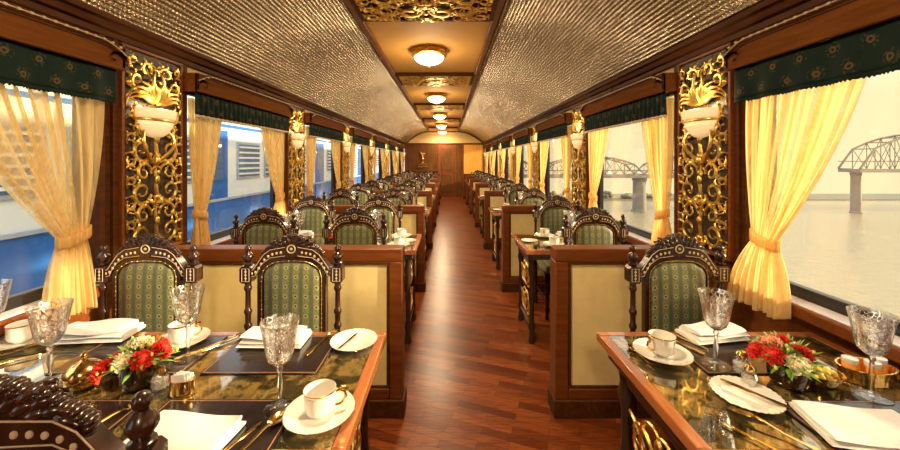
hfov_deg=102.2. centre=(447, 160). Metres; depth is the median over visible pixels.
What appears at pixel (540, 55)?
ceiling
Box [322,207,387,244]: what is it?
dining chair
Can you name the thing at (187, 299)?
bowl
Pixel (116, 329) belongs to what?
napkin
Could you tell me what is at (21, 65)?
valance
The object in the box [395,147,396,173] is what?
carved panel
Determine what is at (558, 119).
pelmet
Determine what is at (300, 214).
bowl
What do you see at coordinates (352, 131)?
pelmet
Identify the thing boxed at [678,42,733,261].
carved panel
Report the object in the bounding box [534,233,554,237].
saucer
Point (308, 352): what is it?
fork
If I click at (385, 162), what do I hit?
carved panel
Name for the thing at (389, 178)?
dining chair
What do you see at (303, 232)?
napkin
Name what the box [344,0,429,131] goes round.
trim
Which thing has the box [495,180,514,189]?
dining chair
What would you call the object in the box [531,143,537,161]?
wall sconce
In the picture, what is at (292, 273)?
dining chair
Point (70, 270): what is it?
curtain
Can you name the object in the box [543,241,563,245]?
saucer
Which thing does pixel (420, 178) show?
dining chair
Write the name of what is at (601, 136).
curtain
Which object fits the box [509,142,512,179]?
curtain
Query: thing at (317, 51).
ceiling
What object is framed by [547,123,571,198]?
window
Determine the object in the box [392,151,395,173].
curtain
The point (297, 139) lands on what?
wall sconce
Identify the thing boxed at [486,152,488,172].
curtain
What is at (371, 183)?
dining chair
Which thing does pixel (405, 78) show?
carved panel
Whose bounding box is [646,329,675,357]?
teacup
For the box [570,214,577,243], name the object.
goblet
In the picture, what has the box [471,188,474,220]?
dining table
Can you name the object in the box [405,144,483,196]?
trim
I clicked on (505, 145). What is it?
valance
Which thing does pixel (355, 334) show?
butter knife
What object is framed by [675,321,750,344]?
napkin
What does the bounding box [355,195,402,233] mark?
dining chair
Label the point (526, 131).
pelmet
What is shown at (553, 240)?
teacup
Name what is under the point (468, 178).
wall
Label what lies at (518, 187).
dining chair
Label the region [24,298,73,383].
goblet
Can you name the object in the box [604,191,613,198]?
tree
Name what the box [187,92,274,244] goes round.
window
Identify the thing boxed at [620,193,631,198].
tree
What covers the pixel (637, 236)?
window
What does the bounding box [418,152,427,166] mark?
statuette
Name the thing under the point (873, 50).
valance
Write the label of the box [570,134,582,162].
wall sconce
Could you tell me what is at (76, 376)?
sugar pot
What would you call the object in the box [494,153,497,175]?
trim
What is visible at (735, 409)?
fork
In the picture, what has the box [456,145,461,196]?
door
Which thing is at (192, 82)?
pelmet
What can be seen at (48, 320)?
bowl
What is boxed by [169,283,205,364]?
goblet
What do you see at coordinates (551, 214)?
dining chair
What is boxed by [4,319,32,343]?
teacup
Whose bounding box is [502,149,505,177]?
curtain
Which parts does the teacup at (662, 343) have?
handle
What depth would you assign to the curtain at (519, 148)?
7.40 m
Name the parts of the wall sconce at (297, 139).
lamp shade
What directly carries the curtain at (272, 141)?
hanging from the window at (222, 237)
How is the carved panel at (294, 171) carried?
attached to the wall at (91, 315)
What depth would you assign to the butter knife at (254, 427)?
0.90 m
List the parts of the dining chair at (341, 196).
frame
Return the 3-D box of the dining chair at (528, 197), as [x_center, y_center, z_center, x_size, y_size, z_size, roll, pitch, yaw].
[1.115,0.900,4.898,0.488,1.099,0.456,0,0,0]
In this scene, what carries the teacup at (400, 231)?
on the saucer at (407, 234)
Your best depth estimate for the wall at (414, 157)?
14.50 m
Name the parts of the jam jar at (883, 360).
lid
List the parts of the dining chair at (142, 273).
post, frame, post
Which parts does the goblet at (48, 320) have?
stem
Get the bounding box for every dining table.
[0,332,386,449]
[304,234,420,343]
[425,207,430,268]
[432,195,434,233]
[467,183,469,209]
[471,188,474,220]
[477,195,483,237]
[488,207,501,269]
[511,234,620,343]
[597,332,899,449]
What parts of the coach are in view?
pane, pane, waist rail, pane, door, pane, door, pane, pane, door, pane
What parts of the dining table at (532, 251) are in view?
leg, rail, carved panel, leg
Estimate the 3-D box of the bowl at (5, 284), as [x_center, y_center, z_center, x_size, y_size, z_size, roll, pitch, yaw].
[-1.645,0.506,1.308,0.104,0.125,0.104,0,0,4]
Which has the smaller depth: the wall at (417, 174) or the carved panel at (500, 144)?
the carved panel at (500, 144)
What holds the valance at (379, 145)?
hanging from the pelmet at (382, 139)
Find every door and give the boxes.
[439,145,453,196]
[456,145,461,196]
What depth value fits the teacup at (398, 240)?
2.90 m
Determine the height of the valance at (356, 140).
0.173 m
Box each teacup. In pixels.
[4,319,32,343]
[167,320,202,343]
[303,379,346,418]
[394,236,405,244]
[396,228,405,235]
[540,228,548,236]
[549,236,562,244]
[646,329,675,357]
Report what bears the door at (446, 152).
in the wall at (414, 157)
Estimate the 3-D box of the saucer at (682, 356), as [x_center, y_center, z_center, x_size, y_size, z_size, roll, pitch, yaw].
[0.753,0.676,1.275,0.188,0.020,0.188,0,0,0]
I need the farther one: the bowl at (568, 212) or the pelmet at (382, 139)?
the pelmet at (382, 139)
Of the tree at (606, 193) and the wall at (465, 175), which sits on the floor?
the wall at (465, 175)
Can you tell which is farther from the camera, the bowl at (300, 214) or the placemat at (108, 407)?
the bowl at (300, 214)
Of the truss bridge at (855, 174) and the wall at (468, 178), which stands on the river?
the truss bridge at (855, 174)
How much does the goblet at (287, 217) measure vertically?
0.243 m
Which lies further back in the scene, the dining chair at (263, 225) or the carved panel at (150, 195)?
the dining chair at (263, 225)
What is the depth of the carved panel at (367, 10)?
2.73 m
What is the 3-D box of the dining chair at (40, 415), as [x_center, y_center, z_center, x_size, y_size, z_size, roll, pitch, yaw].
[-0.794,0.900,0.778,0.488,1.099,0.456,0,0,-14]
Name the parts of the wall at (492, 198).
cream panel, cream panel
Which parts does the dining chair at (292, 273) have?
post, frame, post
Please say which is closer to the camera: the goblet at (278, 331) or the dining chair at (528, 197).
the goblet at (278, 331)
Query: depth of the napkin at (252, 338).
1.33 m
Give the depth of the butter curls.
1.11 m
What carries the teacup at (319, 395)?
on the saucer at (295, 420)
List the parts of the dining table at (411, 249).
leg, carved panel, rail, leg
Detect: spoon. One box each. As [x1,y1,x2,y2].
[0,344,41,355]
[240,411,283,449]
[628,346,652,364]
[676,340,705,353]
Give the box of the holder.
[168,375,195,398]
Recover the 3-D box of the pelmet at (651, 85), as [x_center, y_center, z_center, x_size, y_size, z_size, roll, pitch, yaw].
[1.429,-0.558,3.045,0.141,0.225,1.441,0,0,0]
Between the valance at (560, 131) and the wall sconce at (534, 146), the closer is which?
the valance at (560, 131)
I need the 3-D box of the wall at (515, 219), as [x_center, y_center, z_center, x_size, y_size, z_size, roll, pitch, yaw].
[-0.110,0.975,4.055,3.220,0.950,0.134,0,0,0]
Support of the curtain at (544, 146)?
hanging from the window at (568, 124)
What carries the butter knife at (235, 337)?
on the dining table at (356, 370)
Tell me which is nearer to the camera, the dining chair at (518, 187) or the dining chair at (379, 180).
the dining chair at (518, 187)
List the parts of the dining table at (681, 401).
leg, carved panel, rail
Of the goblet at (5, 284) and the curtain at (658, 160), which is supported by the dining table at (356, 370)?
the goblet at (5, 284)
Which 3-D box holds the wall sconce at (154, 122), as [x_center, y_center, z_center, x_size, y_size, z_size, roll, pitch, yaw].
[-1.640,-0.130,2.075,0.088,0.319,0.285,0,0,0]
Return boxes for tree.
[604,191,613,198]
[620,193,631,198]
[666,192,672,198]
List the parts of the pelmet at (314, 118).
curved moulding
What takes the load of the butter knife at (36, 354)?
on the dining table at (356, 370)
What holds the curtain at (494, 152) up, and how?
hanging from the window
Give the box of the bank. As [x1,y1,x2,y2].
[557,194,899,199]
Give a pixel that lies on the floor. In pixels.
(474, 378)
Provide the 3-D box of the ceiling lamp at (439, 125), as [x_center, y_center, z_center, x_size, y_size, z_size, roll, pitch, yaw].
[-0.195,-1.080,11.500,0.384,0.180,0.384,0,0,0]
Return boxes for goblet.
[0,279,12,351]
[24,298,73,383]
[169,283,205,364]
[259,312,299,417]
[282,214,295,226]
[294,210,305,234]
[371,214,381,243]
[372,210,383,239]
[563,210,574,239]
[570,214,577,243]
[697,287,735,371]
[846,305,899,404]
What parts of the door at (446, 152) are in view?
panel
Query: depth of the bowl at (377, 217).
2.96 m
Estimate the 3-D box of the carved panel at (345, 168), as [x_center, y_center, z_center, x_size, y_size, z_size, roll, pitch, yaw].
[-1.681,-0.044,5.990,0.052,1.138,0.430,0,0,0]
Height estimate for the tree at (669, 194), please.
2.310 m
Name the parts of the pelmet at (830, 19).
curved moulding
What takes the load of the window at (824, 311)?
in the wall at (742, 315)
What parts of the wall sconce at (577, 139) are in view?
lamp shade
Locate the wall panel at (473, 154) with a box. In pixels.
[464,145,482,173]
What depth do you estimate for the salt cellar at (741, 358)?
1.17 m
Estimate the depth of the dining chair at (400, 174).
10.53 m
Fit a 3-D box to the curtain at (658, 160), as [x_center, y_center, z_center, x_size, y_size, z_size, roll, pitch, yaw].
[1.447,0.134,2.532,0.084,1.087,0.359,0,0,0]
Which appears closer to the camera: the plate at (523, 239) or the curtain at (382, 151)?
the plate at (523, 239)
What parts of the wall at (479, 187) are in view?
cream panel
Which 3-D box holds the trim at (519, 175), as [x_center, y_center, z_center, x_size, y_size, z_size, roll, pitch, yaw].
[1.539,-0.005,7.920,0.122,1.230,0.600,0,0,0]
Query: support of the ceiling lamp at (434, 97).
attached to the ceiling at (463, 42)
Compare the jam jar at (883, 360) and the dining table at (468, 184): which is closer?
the jam jar at (883, 360)
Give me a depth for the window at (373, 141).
9.54 m
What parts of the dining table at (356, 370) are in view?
carved panel, leg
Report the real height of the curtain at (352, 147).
1.087 m
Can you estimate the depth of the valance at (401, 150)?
12.74 m
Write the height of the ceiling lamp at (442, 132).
0.180 m
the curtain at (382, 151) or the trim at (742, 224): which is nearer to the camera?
the trim at (742, 224)
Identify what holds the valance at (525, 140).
hanging from the pelmet at (526, 131)
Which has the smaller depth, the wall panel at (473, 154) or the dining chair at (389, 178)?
the dining chair at (389, 178)
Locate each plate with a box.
[330,328,376,351]
[404,238,415,241]
[521,238,537,241]
[709,375,786,413]
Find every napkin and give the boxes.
[53,318,145,344]
[124,410,245,449]
[236,325,311,348]
[301,230,313,235]
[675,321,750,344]
[789,400,899,449]
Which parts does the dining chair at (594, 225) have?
post, frame, post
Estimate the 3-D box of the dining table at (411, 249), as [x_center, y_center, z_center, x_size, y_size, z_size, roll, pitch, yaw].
[-0.955,1.070,3.100,1.420,0.760,0.630,0,0,0]
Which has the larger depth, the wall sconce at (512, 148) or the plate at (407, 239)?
the wall sconce at (512, 148)
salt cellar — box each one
[150,365,169,392]
[732,350,750,375]
[740,363,759,387]
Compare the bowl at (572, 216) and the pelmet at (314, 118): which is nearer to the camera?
the bowl at (572, 216)
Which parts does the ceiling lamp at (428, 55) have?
lamp shade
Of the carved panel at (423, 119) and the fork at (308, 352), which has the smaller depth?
the fork at (308, 352)
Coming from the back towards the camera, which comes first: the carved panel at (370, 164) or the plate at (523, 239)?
the carved panel at (370, 164)
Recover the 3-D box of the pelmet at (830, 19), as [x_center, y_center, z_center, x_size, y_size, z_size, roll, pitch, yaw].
[1.429,-0.558,1.095,0.141,0.225,1.441,0,0,0]
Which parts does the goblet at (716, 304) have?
stem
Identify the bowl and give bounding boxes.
[0,279,12,313]
[24,298,73,345]
[89,333,179,391]
[169,283,205,324]
[259,312,299,366]
[294,210,305,224]
[321,224,332,241]
[371,214,381,226]
[372,210,383,223]
[563,210,574,224]
[570,214,577,223]
[697,287,735,330]
[746,331,831,390]
[809,365,846,388]
[846,305,899,356]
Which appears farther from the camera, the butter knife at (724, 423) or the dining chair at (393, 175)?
the dining chair at (393, 175)
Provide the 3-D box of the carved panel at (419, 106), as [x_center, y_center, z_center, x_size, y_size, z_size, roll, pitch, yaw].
[-0.165,-1.143,7.720,1.060,0.074,0.660,0,0,0]
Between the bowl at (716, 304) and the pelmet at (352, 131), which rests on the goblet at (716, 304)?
the bowl at (716, 304)
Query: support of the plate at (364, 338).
on the dining table at (356, 370)
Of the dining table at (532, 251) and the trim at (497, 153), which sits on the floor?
the dining table at (532, 251)
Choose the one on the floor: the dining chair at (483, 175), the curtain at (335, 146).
the dining chair at (483, 175)
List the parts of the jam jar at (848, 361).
lid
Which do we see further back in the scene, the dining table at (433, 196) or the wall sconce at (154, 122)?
the dining table at (433, 196)
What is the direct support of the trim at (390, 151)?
attached to the wall at (91, 315)
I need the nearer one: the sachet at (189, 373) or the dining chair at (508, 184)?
the sachet at (189, 373)
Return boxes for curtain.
[0,83,104,318]
[188,97,221,244]
[260,128,285,214]
[304,126,316,196]
[331,141,340,188]
[349,137,354,186]
[362,146,368,182]
[373,142,376,179]
[380,149,384,177]
[387,146,389,175]
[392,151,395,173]
[397,148,398,172]
[400,153,402,171]
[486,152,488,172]
[492,151,495,174]
[497,146,499,177]
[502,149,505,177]
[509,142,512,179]
[516,146,521,183]
[527,137,532,188]
[539,141,548,193]
[561,126,571,202]
[588,128,608,207]
[641,97,674,244]
[727,78,861,319]
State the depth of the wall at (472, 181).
9.85 m
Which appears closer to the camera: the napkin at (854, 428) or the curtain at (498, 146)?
the napkin at (854, 428)
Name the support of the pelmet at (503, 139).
attached to the wall at (742, 315)
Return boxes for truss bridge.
[499,156,673,212]
[837,134,899,213]
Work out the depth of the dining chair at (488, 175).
9.53 m
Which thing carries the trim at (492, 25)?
attached to the ceiling at (463, 42)
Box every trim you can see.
[88,33,186,268]
[275,100,304,211]
[331,121,340,191]
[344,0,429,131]
[363,131,367,184]
[378,149,382,177]
[390,151,393,175]
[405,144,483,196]
[406,131,482,143]
[457,0,504,131]
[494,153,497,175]
[504,154,505,178]
[518,146,523,184]
[540,140,549,197]
[588,101,603,209]
[674,34,760,273]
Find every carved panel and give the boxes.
[119,42,182,248]
[286,102,303,209]
[341,122,349,189]
[349,0,498,21]
[368,132,372,180]
[384,138,387,175]
[395,72,474,85]
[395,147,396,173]
[414,103,464,109]
[422,118,460,121]
[428,127,457,129]
[491,147,492,174]
[500,144,501,176]
[512,135,516,183]
[532,124,539,188]
[572,104,587,209]
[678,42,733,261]
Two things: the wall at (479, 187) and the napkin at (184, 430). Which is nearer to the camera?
the napkin at (184, 430)
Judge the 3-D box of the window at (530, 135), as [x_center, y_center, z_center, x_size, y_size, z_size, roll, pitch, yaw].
[1.514,0.087,6.945,0.138,1.135,1.550,0,0,0]
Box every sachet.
[171,374,185,382]
[173,373,187,380]
[176,372,190,380]
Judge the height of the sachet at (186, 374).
0.058 m
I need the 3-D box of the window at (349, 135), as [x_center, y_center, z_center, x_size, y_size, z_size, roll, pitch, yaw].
[-1.734,0.087,6.945,0.138,1.135,1.550,0,0,0]
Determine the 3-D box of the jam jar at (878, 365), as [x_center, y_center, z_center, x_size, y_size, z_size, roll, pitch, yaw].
[1.316,0.652,1.123,0.039,0.064,0.039,0,0,0]
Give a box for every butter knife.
[0,354,39,363]
[174,336,239,359]
[224,422,261,449]
[337,333,356,348]
[674,334,707,348]
[720,378,789,408]
[722,422,776,449]
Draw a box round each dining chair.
[0,374,167,449]
[93,233,202,331]
[230,207,298,244]
[239,233,344,331]
[286,195,335,233]
[322,188,359,204]
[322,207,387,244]
[344,183,373,204]
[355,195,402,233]
[360,180,384,189]
[375,177,392,189]
[375,188,411,204]
[385,175,398,182]
[388,183,417,204]
[391,174,403,182]
[392,173,407,178]
[396,180,422,189]
[403,177,425,189]
[408,175,427,182]
[412,174,429,182]
[477,173,488,178]
[481,174,498,182]
[484,175,498,182]
[489,177,511,189]
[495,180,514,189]
[503,183,533,204]
[514,188,551,204]
[532,195,581,319]
[561,207,628,244]
[624,233,729,449]
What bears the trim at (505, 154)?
attached to the wall at (742, 315)
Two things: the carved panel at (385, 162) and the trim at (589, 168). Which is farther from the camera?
the carved panel at (385, 162)
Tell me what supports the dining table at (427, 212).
on the floor
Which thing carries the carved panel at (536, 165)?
attached to the wall at (742, 315)
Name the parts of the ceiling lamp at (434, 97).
lamp shade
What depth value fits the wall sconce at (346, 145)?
5.91 m
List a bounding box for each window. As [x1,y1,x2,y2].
[0,96,111,335]
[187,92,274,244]
[305,123,333,204]
[349,135,362,183]
[373,141,379,177]
[506,141,511,179]
[521,135,532,183]
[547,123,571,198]
[599,92,673,244]
[765,95,899,363]
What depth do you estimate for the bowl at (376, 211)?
3.19 m
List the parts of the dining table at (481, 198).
leg, leg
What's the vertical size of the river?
0.001 m
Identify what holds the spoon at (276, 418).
on the placemat at (251, 410)
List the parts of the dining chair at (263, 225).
post, frame, post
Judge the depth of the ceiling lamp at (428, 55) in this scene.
3.73 m
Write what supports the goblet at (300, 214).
on the dining table at (411, 249)
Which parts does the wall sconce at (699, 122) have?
lamp shade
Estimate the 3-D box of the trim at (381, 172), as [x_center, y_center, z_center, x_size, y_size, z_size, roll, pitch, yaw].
[-1.759,-0.005,9.870,0.122,1.230,0.600,0,0,0]
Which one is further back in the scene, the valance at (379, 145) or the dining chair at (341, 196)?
the valance at (379, 145)
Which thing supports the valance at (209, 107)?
hanging from the pelmet at (192, 82)
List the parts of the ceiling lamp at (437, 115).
lamp shade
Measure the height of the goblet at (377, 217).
0.243 m
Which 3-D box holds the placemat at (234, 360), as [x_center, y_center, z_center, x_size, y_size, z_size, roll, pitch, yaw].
[-0.610,0.688,1.298,0.380,0.004,0.255,0,0,0]
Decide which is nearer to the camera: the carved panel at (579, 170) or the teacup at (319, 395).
the teacup at (319, 395)
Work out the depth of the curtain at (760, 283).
1.54 m
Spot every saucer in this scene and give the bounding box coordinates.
[0,335,34,350]
[162,326,210,349]
[282,388,355,434]
[387,241,409,245]
[391,233,411,236]
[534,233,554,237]
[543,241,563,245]
[632,337,693,365]
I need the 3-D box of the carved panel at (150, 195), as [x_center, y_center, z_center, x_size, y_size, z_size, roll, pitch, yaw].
[-1.681,-0.044,2.090,0.052,1.138,0.430,0,0,0]
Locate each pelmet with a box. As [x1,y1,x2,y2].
[0,0,127,70]
[183,73,293,117]
[304,111,345,131]
[349,126,371,138]
[373,134,386,143]
[387,139,396,146]
[491,140,499,146]
[499,135,512,143]
[513,125,532,138]
[535,111,571,131]
[580,73,677,117]
[722,0,899,70]
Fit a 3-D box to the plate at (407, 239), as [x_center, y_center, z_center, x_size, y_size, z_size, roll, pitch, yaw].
[-0.335,0.684,3.100,0.141,0.012,0.141,0,0,6]
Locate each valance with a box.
[0,38,116,103]
[195,92,288,132]
[309,123,343,142]
[352,135,369,146]
[375,141,385,149]
[389,145,395,151]
[398,147,403,152]
[492,145,497,151]
[501,141,510,149]
[514,135,529,146]
[537,123,567,142]
[584,92,666,132]
[734,17,899,103]
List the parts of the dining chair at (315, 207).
frame, post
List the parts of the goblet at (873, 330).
stem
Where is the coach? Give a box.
[0,86,377,295]
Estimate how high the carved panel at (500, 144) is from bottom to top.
1.138 m
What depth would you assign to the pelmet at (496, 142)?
10.47 m
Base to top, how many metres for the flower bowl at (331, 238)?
0.146 m
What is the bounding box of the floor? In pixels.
[368,197,676,449]
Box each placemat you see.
[45,336,227,373]
[83,399,133,430]
[122,399,284,449]
[200,336,332,373]
[676,336,790,373]
[785,400,899,449]
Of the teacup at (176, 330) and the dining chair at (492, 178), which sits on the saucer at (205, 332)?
the teacup at (176, 330)
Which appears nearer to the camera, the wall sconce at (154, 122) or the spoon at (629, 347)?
the spoon at (629, 347)
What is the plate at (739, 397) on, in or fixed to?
on the dining table at (681, 401)
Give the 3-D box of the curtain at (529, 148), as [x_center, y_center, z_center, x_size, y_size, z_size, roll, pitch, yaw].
[1.446,0.134,6.428,0.085,1.087,0.359,0,0,0]
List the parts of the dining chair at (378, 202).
frame, post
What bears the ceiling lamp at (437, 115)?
attached to the ceiling at (463, 42)
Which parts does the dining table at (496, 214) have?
leg, carved panel, leg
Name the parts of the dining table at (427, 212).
leg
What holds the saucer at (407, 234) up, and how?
on the dining table at (411, 249)
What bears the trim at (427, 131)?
attached to the wall at (414, 157)
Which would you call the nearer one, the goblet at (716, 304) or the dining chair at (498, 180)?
the goblet at (716, 304)
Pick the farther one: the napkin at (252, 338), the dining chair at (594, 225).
the dining chair at (594, 225)
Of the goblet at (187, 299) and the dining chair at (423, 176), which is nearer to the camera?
the goblet at (187, 299)
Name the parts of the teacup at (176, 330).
handle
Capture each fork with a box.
[101,404,130,421]
[195,332,243,353]
[304,328,337,354]
[726,405,819,449]
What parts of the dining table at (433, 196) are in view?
leg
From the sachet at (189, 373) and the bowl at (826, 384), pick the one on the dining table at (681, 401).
the bowl at (826, 384)
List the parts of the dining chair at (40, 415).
frame, post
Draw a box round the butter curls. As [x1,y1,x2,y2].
[811,365,837,380]
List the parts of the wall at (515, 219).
cream panel, cream panel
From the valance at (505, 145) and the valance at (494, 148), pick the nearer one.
the valance at (505, 145)
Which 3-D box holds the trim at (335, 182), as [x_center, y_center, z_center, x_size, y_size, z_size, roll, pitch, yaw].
[-1.759,-0.005,5.970,0.122,1.230,0.600,0,0,0]
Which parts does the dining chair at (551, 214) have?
post, seat rail, seat, leg, frame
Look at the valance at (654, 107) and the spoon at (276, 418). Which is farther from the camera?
the valance at (654, 107)
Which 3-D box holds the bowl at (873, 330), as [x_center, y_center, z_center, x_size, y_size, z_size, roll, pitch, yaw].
[1.238,0.506,1.059,0.104,0.125,0.104,0,0,21]
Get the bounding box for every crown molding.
[4,0,405,144]
[483,0,829,144]
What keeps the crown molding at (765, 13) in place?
attached to the wall at (742, 315)
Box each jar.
[841,354,858,370]
[863,358,882,373]
[876,356,887,373]
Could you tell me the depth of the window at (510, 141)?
9.54 m
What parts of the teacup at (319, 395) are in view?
handle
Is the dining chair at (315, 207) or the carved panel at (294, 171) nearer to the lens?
the dining chair at (315, 207)
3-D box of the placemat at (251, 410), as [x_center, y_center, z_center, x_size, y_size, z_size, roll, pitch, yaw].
[-0.610,0.688,0.938,0.380,0.004,0.215,0,0,0]
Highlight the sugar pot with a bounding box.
[61,352,101,391]
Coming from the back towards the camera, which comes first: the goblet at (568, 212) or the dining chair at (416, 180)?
the dining chair at (416, 180)
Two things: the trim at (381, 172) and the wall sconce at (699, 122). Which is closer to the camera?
the wall sconce at (699, 122)
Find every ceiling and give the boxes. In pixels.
[80,0,427,142]
[366,22,489,130]
[458,0,762,141]
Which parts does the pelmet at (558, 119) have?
curved moulding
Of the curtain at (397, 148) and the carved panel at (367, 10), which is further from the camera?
the curtain at (397, 148)
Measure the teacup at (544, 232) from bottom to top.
0.071 m
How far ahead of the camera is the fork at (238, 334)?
1.34 m
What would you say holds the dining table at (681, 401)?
on the floor
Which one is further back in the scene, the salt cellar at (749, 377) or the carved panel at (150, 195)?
the carved panel at (150, 195)
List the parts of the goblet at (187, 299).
stem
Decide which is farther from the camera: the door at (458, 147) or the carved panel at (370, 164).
the door at (458, 147)
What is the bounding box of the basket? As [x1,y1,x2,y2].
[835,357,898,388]
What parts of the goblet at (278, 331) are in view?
stem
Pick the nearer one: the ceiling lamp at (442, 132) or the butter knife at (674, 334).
the butter knife at (674, 334)
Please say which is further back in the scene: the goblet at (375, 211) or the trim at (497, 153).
the trim at (497, 153)
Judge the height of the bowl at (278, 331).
0.125 m
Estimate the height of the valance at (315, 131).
0.173 m
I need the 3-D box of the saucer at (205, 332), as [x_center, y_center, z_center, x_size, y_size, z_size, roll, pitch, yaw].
[-1.000,0.676,1.365,0.188,0.020,0.188,0,0,0]
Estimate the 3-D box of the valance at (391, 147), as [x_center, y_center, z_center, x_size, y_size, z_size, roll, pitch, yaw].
[-1.633,-0.363,10.845,0.034,0.173,1.392,0,0,0]
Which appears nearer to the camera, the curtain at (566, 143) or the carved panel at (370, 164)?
the curtain at (566, 143)
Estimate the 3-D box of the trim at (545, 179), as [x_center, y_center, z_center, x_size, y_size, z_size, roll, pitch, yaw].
[1.539,-0.005,5.970,0.122,1.230,0.600,0,0,0]
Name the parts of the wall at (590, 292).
cream panel, cream panel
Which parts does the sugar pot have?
pot, lid, knob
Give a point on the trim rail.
(407, 143)
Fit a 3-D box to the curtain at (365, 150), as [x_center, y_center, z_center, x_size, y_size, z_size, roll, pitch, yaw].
[-1.667,0.134,7.387,0.087,1.087,0.460,0,0,0]
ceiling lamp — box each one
[411,45,446,66]
[425,92,446,103]
[432,112,446,119]
[435,123,446,128]
[437,130,446,134]
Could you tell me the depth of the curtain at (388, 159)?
10.26 m
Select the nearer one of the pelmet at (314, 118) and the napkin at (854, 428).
the napkin at (854, 428)
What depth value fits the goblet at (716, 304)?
1.20 m
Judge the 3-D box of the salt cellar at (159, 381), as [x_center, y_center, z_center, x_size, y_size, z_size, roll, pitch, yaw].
[-0.872,0.657,1.101,0.044,0.066,0.044,0,0,22]
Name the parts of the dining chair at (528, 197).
frame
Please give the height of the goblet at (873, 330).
0.243 m
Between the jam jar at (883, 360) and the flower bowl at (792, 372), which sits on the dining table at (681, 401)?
the flower bowl at (792, 372)
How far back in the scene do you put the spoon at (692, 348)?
1.32 m
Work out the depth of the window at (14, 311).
1.72 m
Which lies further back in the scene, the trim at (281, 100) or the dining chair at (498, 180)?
the dining chair at (498, 180)
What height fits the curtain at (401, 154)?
1.087 m
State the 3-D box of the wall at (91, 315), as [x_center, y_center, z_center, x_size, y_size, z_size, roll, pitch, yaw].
[-1.770,0.350,6.150,0.100,2.200,16.700,0,0,0]
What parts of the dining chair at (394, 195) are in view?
frame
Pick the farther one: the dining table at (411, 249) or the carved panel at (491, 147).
the carved panel at (491, 147)
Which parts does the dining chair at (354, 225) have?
post, frame, post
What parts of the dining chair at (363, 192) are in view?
frame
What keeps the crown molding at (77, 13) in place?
attached to the wall at (91, 315)
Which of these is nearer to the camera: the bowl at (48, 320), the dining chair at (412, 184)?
the bowl at (48, 320)
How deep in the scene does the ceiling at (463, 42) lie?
3.79 m
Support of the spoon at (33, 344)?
on the dining table at (356, 370)
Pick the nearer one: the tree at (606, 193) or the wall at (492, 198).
the wall at (492, 198)
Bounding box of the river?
[570,200,899,316]
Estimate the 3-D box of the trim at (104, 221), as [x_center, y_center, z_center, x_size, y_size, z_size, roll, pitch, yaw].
[-1.759,-0.005,2.070,0.122,1.230,0.600,0,0,0]
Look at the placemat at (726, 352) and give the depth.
1.29 m
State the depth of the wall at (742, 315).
1.69 m
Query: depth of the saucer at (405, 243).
2.96 m
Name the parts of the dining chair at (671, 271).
post, frame, post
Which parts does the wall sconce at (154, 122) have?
lamp shade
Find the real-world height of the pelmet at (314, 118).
0.225 m
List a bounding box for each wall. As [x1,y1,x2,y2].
[0,67,399,336]
[176,245,712,417]
[293,205,582,291]
[348,190,508,248]
[389,183,492,226]
[401,179,483,213]
[404,132,484,173]
[409,176,474,204]
[417,174,440,198]
[463,174,470,198]
[489,38,899,374]
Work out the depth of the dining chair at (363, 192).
5.63 m
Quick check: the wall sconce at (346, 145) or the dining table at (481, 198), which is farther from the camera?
the dining table at (481, 198)
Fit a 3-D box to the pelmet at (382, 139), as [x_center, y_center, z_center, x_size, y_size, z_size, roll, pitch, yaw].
[-1.649,-0.558,8.895,0.141,0.225,1.441,0,0,0]
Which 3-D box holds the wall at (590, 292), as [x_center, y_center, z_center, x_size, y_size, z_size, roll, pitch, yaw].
[-0.110,0.975,2.105,3.220,0.950,0.134,0,0,0]
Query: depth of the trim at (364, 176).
7.62 m
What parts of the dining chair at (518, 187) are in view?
frame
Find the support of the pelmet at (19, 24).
attached to the wall at (91, 315)
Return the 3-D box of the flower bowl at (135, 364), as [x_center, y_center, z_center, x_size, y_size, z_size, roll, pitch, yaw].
[-0.946,0.617,1.116,0.205,0.146,0.208,0,0,16]
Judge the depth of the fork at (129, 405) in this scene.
0.98 m
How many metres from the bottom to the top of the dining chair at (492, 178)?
1.099 m
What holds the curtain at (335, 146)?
hanging from the window at (305, 123)
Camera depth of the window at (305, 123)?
5.64 m
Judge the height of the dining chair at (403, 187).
1.099 m
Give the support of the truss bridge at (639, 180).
on the river
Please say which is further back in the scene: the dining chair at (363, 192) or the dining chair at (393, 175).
the dining chair at (393, 175)
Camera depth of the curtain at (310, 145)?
4.40 m
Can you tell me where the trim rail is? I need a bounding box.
[407,143,482,143]
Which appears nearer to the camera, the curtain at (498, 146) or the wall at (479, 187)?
the wall at (479, 187)
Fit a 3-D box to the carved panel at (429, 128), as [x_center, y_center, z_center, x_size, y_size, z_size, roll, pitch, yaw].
[-0.165,-1.143,12.900,1.060,0.074,0.660,0,0,0]
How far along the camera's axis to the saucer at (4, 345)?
1.34 m
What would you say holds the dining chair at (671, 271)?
on the floor
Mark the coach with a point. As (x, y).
(241, 178)
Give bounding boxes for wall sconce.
[133,106,176,165]
[292,134,304,162]
[344,143,350,161]
[370,147,374,161]
[510,147,514,161]
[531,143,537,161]
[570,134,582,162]
[681,106,719,165]

